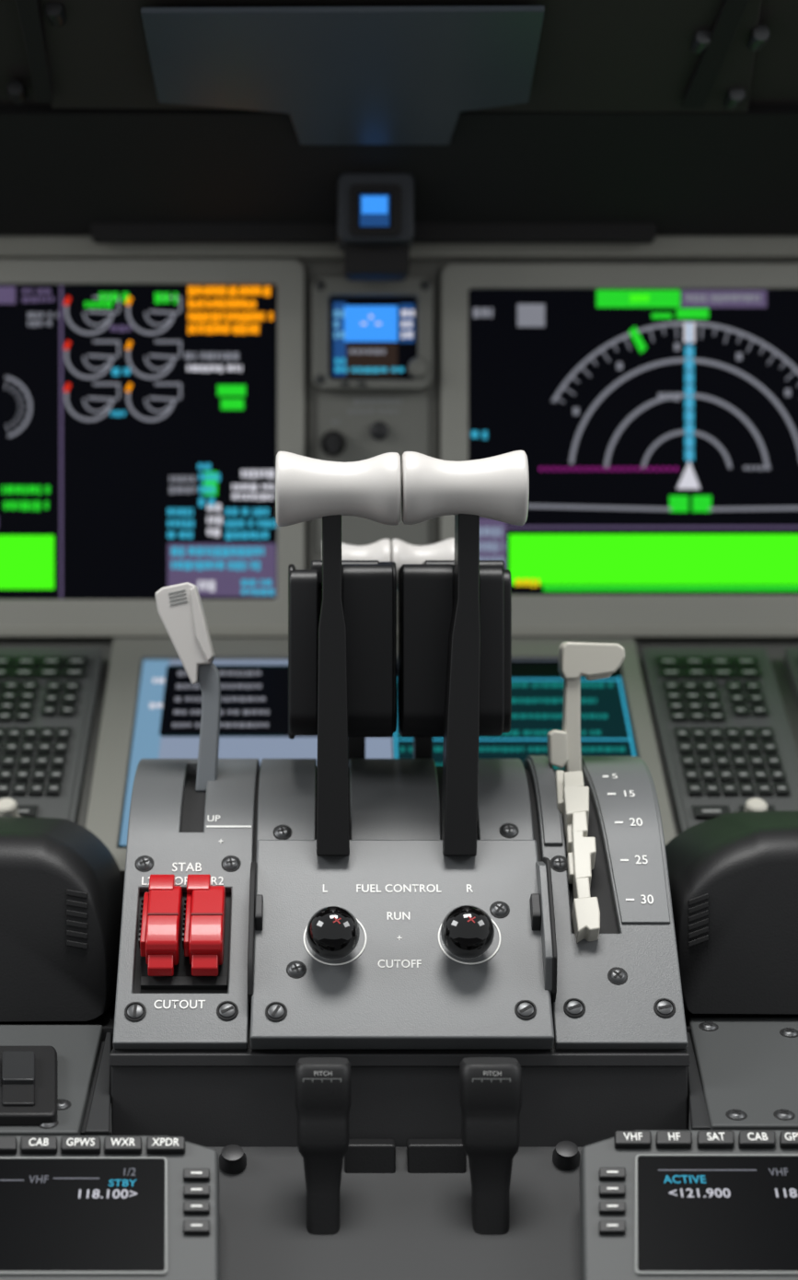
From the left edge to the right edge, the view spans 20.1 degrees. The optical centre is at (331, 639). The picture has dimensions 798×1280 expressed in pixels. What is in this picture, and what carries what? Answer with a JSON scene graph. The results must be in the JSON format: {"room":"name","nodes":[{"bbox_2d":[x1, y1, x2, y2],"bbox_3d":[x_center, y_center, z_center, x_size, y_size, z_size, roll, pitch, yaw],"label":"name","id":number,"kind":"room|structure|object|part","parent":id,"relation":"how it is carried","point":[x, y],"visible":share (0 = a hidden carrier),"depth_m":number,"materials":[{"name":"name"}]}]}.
{"room":"control cabin","nodes":[
{"label":"control cabin","id":0,"kind":"room"},
{"bbox_3d":[0.000,0.679,0.717,2.340,0.009,2.115,0,0,0],"label":"floor","id":1,"kind":"structure","parent":0,"visible":0},
{"bbox_2d":[0,1012,797,1279],"bbox_3d":[0.019,0.436,1.081,0.684,0.478,0.233,0,0,0],"label":"pedestal","id":2,"kind":"object","parent":1,"relation":"on","point":[405,1212],"visible":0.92,"depth_m":1.07,"materials":[{"name":"black"}]},
{"bbox_2d":[0,1046,57,1125],"bbox_3d":[-0.157,0.217,1.099,0.054,0.027,0.068,0,0,0],"label":"rocker switch","id":3,"kind":"object","parent":2,"relation":"on","point":[28,1074],"visible":1,"depth_m":1.09,"materials":[{"name":"black plastic"}]},
{"bbox_3d":[-0.135,0.230,1.069,0.010,0.001,0.010,0,18,0],"label":"screw seat","id":4,"kind":"part","parent":2,"relation":"part of","materials":[{"name":"grey metal"}]},
{"bbox_3d":[-0.207,0.218,1.115,0.177,0.038,0.106,0,0,0],"label":"plate","id":5,"kind":"part","parent":2,"relation":"part of","materials":[{"name":"grey metal"}]},
{"bbox_2d":[0,816,124,1021],"bbox_3d":[-0.192,0.150,1.226,0.154,0.098,0.121,0,0,0],"label":"palm rest","id":6,"kind":"object","parent":2,"relation":"on","point":[62,888],"visible":0.99,"depth_m":1.17,"materials":[{"name":"black plastic"}]},
{"bbox_3d":[-0.131,0.224,1.085,0.010,0.001,0.010,0,18,0],"label":"screw seat","id":7,"kind":"part","parent":2,"relation":"part of","materials":[{"name":"grey metal"}]},
{"bbox_3d":[-0.111,0.220,1.117,0.012,0.036,0.100,0,0,0],"label":"trim","id":8,"kind":"part","parent":2,"relation":"part of","materials":[{"name":"grey metal"}]},
{"bbox_2d":[0,1135,220,1279],"bbox_3d":[-0.158,0.277,1.013,0.220,0.090,0.110,0,0,0],"label":"panel","id":9,"kind":"object","parent":2,"relation":"on","point":[73,1207],"visible":1,"depth_m":1.02,"materials":[{"name":"grey plastic"}]},
{"bbox_3d":[-0.156,0.260,1.019,0.166,0.040,0.052,0,0,0],"label":"screen glass","id":10,"kind":"part","parent":9,"relation":"part of","materials":[{"name":"black glass"}]},
{"bbox_3d":[-0.156,0.261,1.019,0.168,0.041,0.053,0,0,0],"label":"screen frame","id":11,"kind":"part","parent":9,"relation":"part of","materials":[{"name":"grey plastic"}]},
{"bbox_2d":[295,1057,351,1234],"bbox_3d":[-0.004,0.241,1.060,0.027,0.086,0.024,0,0,0],"label":"lever","id":12,"kind":"object","parent":2,"relation":"on","point":[323,1085],"visible":1,"depth_m":1.05,"materials":[{"name":"black plastic"}]},
{"bbox_2d":[109,755,689,1146],"bbox_3d":[0.033,0.168,1.224,0.284,0.205,0.263,0,0,0],"label":"throttle quadrant","id":13,"kind":"object","parent":2,"relation":"on","point":[596,1030],"visible":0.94,"depth_m":1.12,"materials":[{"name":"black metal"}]},
{"bbox_3d":[-0.097,0.116,1.168,0.010,0.010,0.001,0,-40,0],"label":"screw seat","id":14,"kind":"part","parent":13,"relation":"part of","materials":[{"name":"grey metal"}]},
{"bbox_2d":[138,874,182,976],"bbox_3d":[-0.087,0.144,1.140,0.020,0.047,0.044,0,0,0],"label":"switch","id":15,"kind":"object","parent":13,"relation":"attached to","point":[160,920],"visible":1,"depth_m":1.13,"materials":[{"name":"red plastic"}]},
{"bbox_3d":[-0.074,0.172,1.125,0.043,0.005,0.004,0,-40,0],"label":"recess sill","id":16,"kind":"part","parent":13,"relation":"part of","materials":[{"name":"black"}]},
{"bbox_3d":[-0.074,0.134,1.227,0.066,0.134,0.254,0,0,0],"label":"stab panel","id":17,"kind":"part","parent":13,"relation":"part of","materials":[{"name":"grey paint"}]},
{"bbox_2d":[155,582,221,791],"bbox_3d":[-0.078,0.026,1.221,0.035,0.113,0.021,0,0,0],"label":"lever","id":18,"kind":"object","parent":13,"relation":"attached to","point":[180,606],"visible":1,"depth_m":1.21,"materials":[{"name":"grey plastic"}]},
{"bbox_3d":[-0.067,0.047,1.224,0.013,0.070,0.012,0,0,0],"label":"lever arm","id":19,"kind":"part","parent":18,"relation":"part of"},
{"bbox_2d":[182,874,225,976],"bbox_3d":[-0.065,0.144,1.140,0.021,0.047,0.044,0,0,0],"label":"switch","id":20,"kind":"object","parent":13,"relation":"attached to","point":[204,903],"visible":1,"depth_m":1.13,"materials":[{"name":"red plastic"}]},
{"bbox_3d":[-0.052,0.116,1.168,0.010,0.010,0.001,0,-40,0],"label":"screw seat","id":21,"kind":"part","parent":13,"relation":"part of","materials":[{"name":"grey metal"}]},
{"bbox_3d":[-0.026,0.101,1.181,0.010,0.010,0.001,0,-45,0],"label":"screw seat","id":22,"kind":"part","parent":13,"relation":"part of","materials":[{"name":"metal"}]},
{"bbox_3d":[-0.017,0.164,1.117,0.010,0.010,0.001,0,-40,0],"label":"screw seat","id":23,"kind":"part","parent":13,"relation":"part of","materials":[{"name":"grey metal"}]},
{"bbox_2d":[303,906,366,965],"bbox_3d":[0.002,0.147,1.119,0.032,0.030,0.039,0,0,0],"label":"switch","id":24,"kind":"object","parent":13,"relation":"attached to","point":[332,932],"visible":1,"depth_m":1.10,"materials":[{"name":"black plastic"}]},
{"bbox_2d":[275,451,400,856],"bbox_3d":[0.003,0.007,1.206,0.064,0.208,0.135,0,0,0],"label":"lever","id":25,"kind":"object","parent":13,"relation":"on","point":[343,613],"visible":1,"depth_m":1.15,"materials":[{"name":"black plastic"}]},
{"bbox_3d":[-0.021,0.006,1.235,0.003,0.094,0.068,0,0,0],"label":"shroud edge trim","id":26,"kind":"part","parent":25,"relation":"part of","materials":[{"name":"black"}]},
{"bbox_3d":[0.001,0.019,1.171,0.017,0.184,0.034,0,0,0],"label":"lever arm","id":27,"kind":"part","parent":25,"relation":"part of","materials":[{"name":"black metal"}]},
{"bbox_2d":[341,538,391,760],"bbox_3d":[0.014,0.012,1.295,0.039,0.141,0.034,0,0,0],"label":"lever","id":28,"kind":"object","parent":13,"relation":"attached to","point":[380,551],"visible":0.29,"depth_m":1.28,"materials":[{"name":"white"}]},
{"bbox_3d":[0.014,0.024,1.303,0.011,0.116,0.018,0,0,0],"label":"lever stem","id":29,"kind":"part","parent":28,"relation":"part of","materials":[{"name":"black metal"}]},
{"bbox_3d":[0.034,0.152,1.135,0.148,0.096,0.084,0,0,0],"label":"fuel control panel","id":30,"kind":"part","parent":13,"relation":"part of","materials":[{"name":"grey paint"}]},
{"bbox_2d":[391,537,454,758],"bbox_3d":[0.053,0.012,1.295,0.037,0.141,0.034,0,0,0],"label":"lever","id":31,"kind":"object","parent":13,"relation":"attached to","point":[402,552],"visible":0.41,"depth_m":1.28,"materials":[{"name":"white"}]},
{"bbox_3d":[0.053,0.024,1.303,0.011,0.116,0.018,0,0,0],"label":"lever stem","id":32,"kind":"part","parent":31,"relation":"part of","materials":[{"name":"black metal"}]},
{"bbox_2d":[397,450,529,856],"bbox_3d":[0.068,0.007,1.206,0.064,0.208,0.135,0,0,0],"label":"lever","id":33,"kind":"object","parent":13,"relation":"on","point":[455,616],"visible":1,"depth_m":1.15,"materials":[{"name":"black plastic"}]},
{"bbox_3d":[0.067,0.019,1.171,0.019,0.184,0.034,0,0,0],"label":"lever arm","id":34,"kind":"part","parent":33,"relation":"part of","materials":[{"name":"black"}]},
{"bbox_3d":[0.093,0.006,1.233,0.005,0.088,0.072,0,0,0],"label":"shroud edge trim","id":35,"kind":"part","parent":33,"relation":"part of","materials":[{"name":"black plastic"}]},
{"bbox_2d":[438,905,500,964],"bbox_3d":[0.069,0.146,1.120,0.032,0.030,0.039,0,0,0],"label":"switch","id":36,"kind":"object","parent":13,"relation":"attached to","point":[467,931],"visible":1,"depth_m":1.10,"materials":[{"name":"black plastic"}]},
{"bbox_3d":[0.085,0.137,1.140,0.010,0.010,0.001,0,-40,0],"label":"screw seat","id":37,"kind":"part","parent":13,"relation":"part of","materials":[{"name":"grey metal"}]},
{"bbox_3d":[0.093,0.100,1.182,0.010,0.001,0.010,0,45,0],"label":"screw seat","id":38,"kind":"part","parent":13,"relation":"part of","materials":[{"name":"metal"}]},
{"bbox_3d":[0.118,0.116,1.168,0.010,0.010,0.001,0,-40,0],"label":"screw seat","id":39,"kind":"part","parent":13,"relation":"part of","materials":[{"name":"grey metal"}]},
{"bbox_2d":[547,641,625,942],"bbox_3d":[0.140,0.078,1.189,0.042,0.154,0.120,0,0,0],"label":"lever","id":40,"kind":"object","parent":13,"relation":"attached to","point":[576,659],"visible":1,"depth_m":1.21,"materials":[{"name":"beige plastic"}]},
{"bbox_3d":[0.133,0.056,1.237,0.010,0.074,0.014,0,0,0],"label":"lever arm","id":41,"kind":"part","parent":40,"relation":"part of","materials":[{"name":"beige plastic"}]},
{"bbox_3d":[0.142,0.134,1.227,0.065,0.134,0.254,0,0,0],"label":"flap panel","id":42,"kind":"part","parent":13,"relation":"part of","materials":[{"name":"grey paint"}]},
{"bbox_3d":[0.143,0.168,1.124,0.010,0.010,0.001,0,-40,0],"label":"screw seat","id":43,"kind":"part","parent":13,"relation":"part of","materials":[{"name":"grey metal"}]},
{"bbox_3d":[0.156,0.105,1.250,0.033,0.079,0.212,0,0,0],"label":"flap scale plate","id":44,"kind":"part","parent":13,"relation":"part of","materials":[{"name":"grey metal"}]},
{"bbox_2d":[459,1057,522,1234],"bbox_3d":[0.075,0.241,1.060,0.029,0.086,0.024,0,0,0],"label":"lever","id":45,"kind":"object","parent":2,"relation":"on","point":[490,1088],"visible":0.99,"depth_m":1.05,"materials":[{"name":"black plastic"}]},
{"bbox_2d":[579,1129,797,1279],"bbox_3d":[0.206,0.276,1.014,0.195,0.092,0.112,0,0,0],"label":"panel","id":46,"kind":"object","parent":2,"relation":"on","point":[656,1204],"visible":1,"depth_m":1.02,"materials":[{"name":"grey plastic"}]},
{"bbox_3d":[0.204,0.260,1.019,0.140,0.042,0.055,0,0,0],"label":"screen frame","id":47,"kind":"part","parent":46,"relation":"part of","materials":[{"name":"grey plastic"}]},
{"bbox_3d":[0.204,0.260,1.020,0.139,0.041,0.053,0,0,0],"label":"screen glass","id":48,"kind":"part","parent":46,"relation":"part of","materials":[{"name":"black glass"}]},
{"bbox_3d":[0.179,0.219,1.119,0.010,0.035,0.097,0,0,3],"label":"trim","id":49,"kind":"part","parent":2,"relation":"part of","materials":[{"name":"grey metal"}]},
{"bbox_3d":[0.195,0.200,1.163,0.010,0.001,0.010,0,18,0],"label":"screw seat","id":50,"kind":"part","parent":2,"relation":"part of","materials":[{"name":"grey metal"}]},
{"bbox_2d":[665,810,797,1013],"bbox_3d":[0.257,0.146,1.226,0.158,0.097,0.121,0,0,0],"label":"palm rest","id":51,"kind":"object","parent":2,"relation":"on","point":[734,877],"visible":0.88,"depth_m":1.17,"materials":[{"name":"black plastic"}]},
{"bbox_3d":[0.194,0.227,1.076,0.010,0.001,0.010,0,18,0],"label":"screw seat","id":52,"kind":"part","parent":2,"relation":"part of","materials":[{"name":"grey metal"}]},
{"bbox_3d":[0.258,0.216,1.121,0.156,0.039,0.108,0,0,0],"label":"plate","id":53,"kind":"part","parent":2,"relation":"part of","materials":[{"name":"grey metal"}]},
{"bbox_3d":[0.217,0.227,1.076,0.010,0.001,0.010,0,18,0],"label":"screw seat","id":54,"kind":"part","parent":2,"relation":"part of","materials":[{"name":"grey metal"}]},
{"bbox_3d":[0.236,0.202,1.156,0.010,0.001,0.010,0,18,0],"label":"screw seat","id":55,"kind":"part","parent":2,"relation":"part of","materials":[{"name":"grey metal"}]},
{"bbox_2d":[0,637,797,1129],"bbox_3d":[0.025,0.336,1.342,1.116,0.678,0.358,0,0,0],"label":"console","id":56,"kind":"object","parent":1,"relation":"on","point":[775,647],"visible":0.06,"depth_m":1.50,"materials":[{"name":"black metal"}]},
{"bbox_2d":[0,648,103,823],"bbox_3d":[-0.191,0.072,1.389,0.080,0.132,0.199,0,0,0],"label":"keypad","id":57,"kind":"object","parent":56,"relation":"on","point":[49,696],"visible":0.91,"depth_m":1.41,"materials":[{"name":"black plastic"}]},
{"bbox_3d":[-0.191,0.101,1.321,0.018,0.012,0.018,0,33,0],"label":"brightness knob","id":58,"kind":"part","parent":57,"relation":"part of","materials":[{"name":"beige plastic"}]},
{"bbox_2d":[84,638,675,878],"bbox_3d":[0.028,0.069,1.398,0.348,0.140,0.213,0,0,0],"label":"display screen","id":59,"kind":"object","parent":56,"relation":"on","point":[152,708],"visible":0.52,"depth_m":1.43,"materials":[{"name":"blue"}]},
{"bbox_2d":[0,235,797,637],"bbox_3d":[0.034,-0.139,1.509,1.035,0.285,0.039,0,0,0],"label":"panel","id":60,"kind":"object","parent":56,"relation":"on","point":[412,418],"depth_m":1.51,"materials":[{"name":"grey"}]},
{"bbox_2d":[0,258,304,626],"bbox_3d":[-0.224,-0.131,1.507,0.412,0.248,0.009,0,0,0],"label":"display screen","id":61,"kind":"object","parent":60,"relation":"attached to","point":[148,407],"visible":0.98,"depth_m":1.51,"materials":[{"name":"black glass"}]},
{"bbox_3d":[0.001,-0.131,1.500,0.017,0.017,0.015,0,0,0],"label":"knob","id":62,"kind":"part","parent":60,"relation":"part of","materials":[{"name":"black plastic"}]},
{"bbox_3d":[0.015,-0.135,1.498,0.046,0.024,0.018,0,0,0],"label":"landing gear knob","id":63,"kind":"part","parent":60,"relation":"part of","materials":[{"name":"black plastic"}]},
{"bbox_2d":[312,276,432,390],"bbox_3d":[0.027,-0.204,1.500,0.080,0.075,0.020,0,0,0],"label":"instrument","id":64,"kind":"object","parent":60,"relation":"attached to","point":[367,335],"visible":1,"depth_m":1.50,"materials":[{"name":"black plastic"}]},
{"bbox_3d":[0.028,-0.203,1.507,0.062,0.059,0.002,0,0,0],"label":"glass","id":65,"kind":"part","parent":64,"relation":"part of","materials":[{"name":"black"}]},
{"bbox_3d":[0.058,-0.181,1.494,0.014,0.014,0.006,0,0,0],"label":"adjust knob","id":66,"kind":"part","parent":64,"relation":"part of","materials":[{"name":"grey plastic"}]},
{"bbox_3d":[0.028,-0.112,1.509,0.075,0.107,0.003,0,0,0],"label":"gear plate","id":67,"kind":"part","parent":60,"relation":"part of","materials":[{"name":"grey plastic"}]},
{"bbox_3d":[0.032,-0.140,1.504,0.013,0.013,0.007,0,0,0],"label":"knob","id":68,"kind":"part","parent":60,"relation":"part of","materials":[{"name":"black plastic"}]},
{"bbox_2d":[0,0,797,243],"bbox_3d":[0.025,-0.327,1.353,1.107,0.126,0.307,0,0,0],"label":"shield","id":69,"kind":"object","parent":60,"relation":"on","point":[122,121],"visible":1,"depth_m":1.39,"materials":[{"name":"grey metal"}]},
{"bbox_3d":[0.006,-0.333,1.335,0.226,0.044,0.154,0,0,0],"label":"hatch plate","id":70,"kind":"part","parent":69,"relation":"part of","materials":[{"name":"black plastic"}]},
{"bbox_2d":[337,173,414,280],"bbox_3d":[0.029,-0.269,1.462,0.049,0.063,0.049,0,0,0],"label":"standby compass","id":71,"kind":"object","parent":69,"relation":"attached to","point":[376,211],"visible":1,"depth_m":1.44,"materials":[{"name":"black plastic"}]},
{"bbox_3d":[0.025,-0.301,1.448,1.107,0.063,0.118,0,0,0],"label":"under panel","id":72,"kind":"part","parent":69,"relation":"part of","materials":[{"name":"black plastic"}]},
{"bbox_3d":[0.037,-0.360,1.302,0.944,0.061,0.196,0,0,0],"label":"under panel","id":73,"kind":"part","parent":69,"relation":"part of","materials":[{"name":"black plastic"}]},
{"bbox_3d":[0.034,-0.267,1.511,1.030,0.020,0.008,0,0,0],"label":"rail","id":74,"kind":"part","parent":60,"relation":"part of","materials":[{"name":"grey metal"}]},
{"bbox_3d":[0.034,-0.005,1.508,1.026,0.007,0.014,0,0,0],"label":"rail","id":75,"kind":"part","parent":60,"relation":"part of","materials":[{"name":"grey metal"}]},
{"bbox_3d":[0.034,-0.139,1.522,1.035,0.285,0.014,0,0,0],"label":"panel","id":76,"kind":"part","parent":60,"relation":"part of","materials":[{"name":"grey plastic"}]},
{"bbox_2d":[440,263,797,626],"bbox_3d":[0.289,-0.129,1.507,0.431,0.245,0.009,0,0,0],"label":"display screen","id":77,"kind":"object","parent":60,"relation":"attached to","point":[652,409],"visible":0.89,"depth_m":1.51,"materials":[{"name":"black glass"}]},
{"bbox_2d":[641,648,797,834],"bbox_3d":[0.246,0.072,1.389,0.082,0.132,0.199,0,0,0],"label":"keypad","id":78,"kind":"object","parent":56,"relation":"on","point":[727,742],"visible":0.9,"depth_m":1.40,"materials":[{"name":"black plastic"}]},
{"bbox_3d":[0.249,0.101,1.321,0.018,0.012,0.018,0,33,0],"label":"brightness knob","id":79,"kind":"part","parent":78,"relation":"part of","materials":[{"name":"beige plastic"}]},
{"bbox_2d":[784,648,797,703],"bbox_3d":[0.341,0.072,1.389,0.084,0.132,0.199,0,0,0],"label":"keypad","id":80,"kind":"object","parent":56,"relation":"on","point":[791,657],"visible":1,"depth_m":1.47,"materials":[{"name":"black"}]}
]}

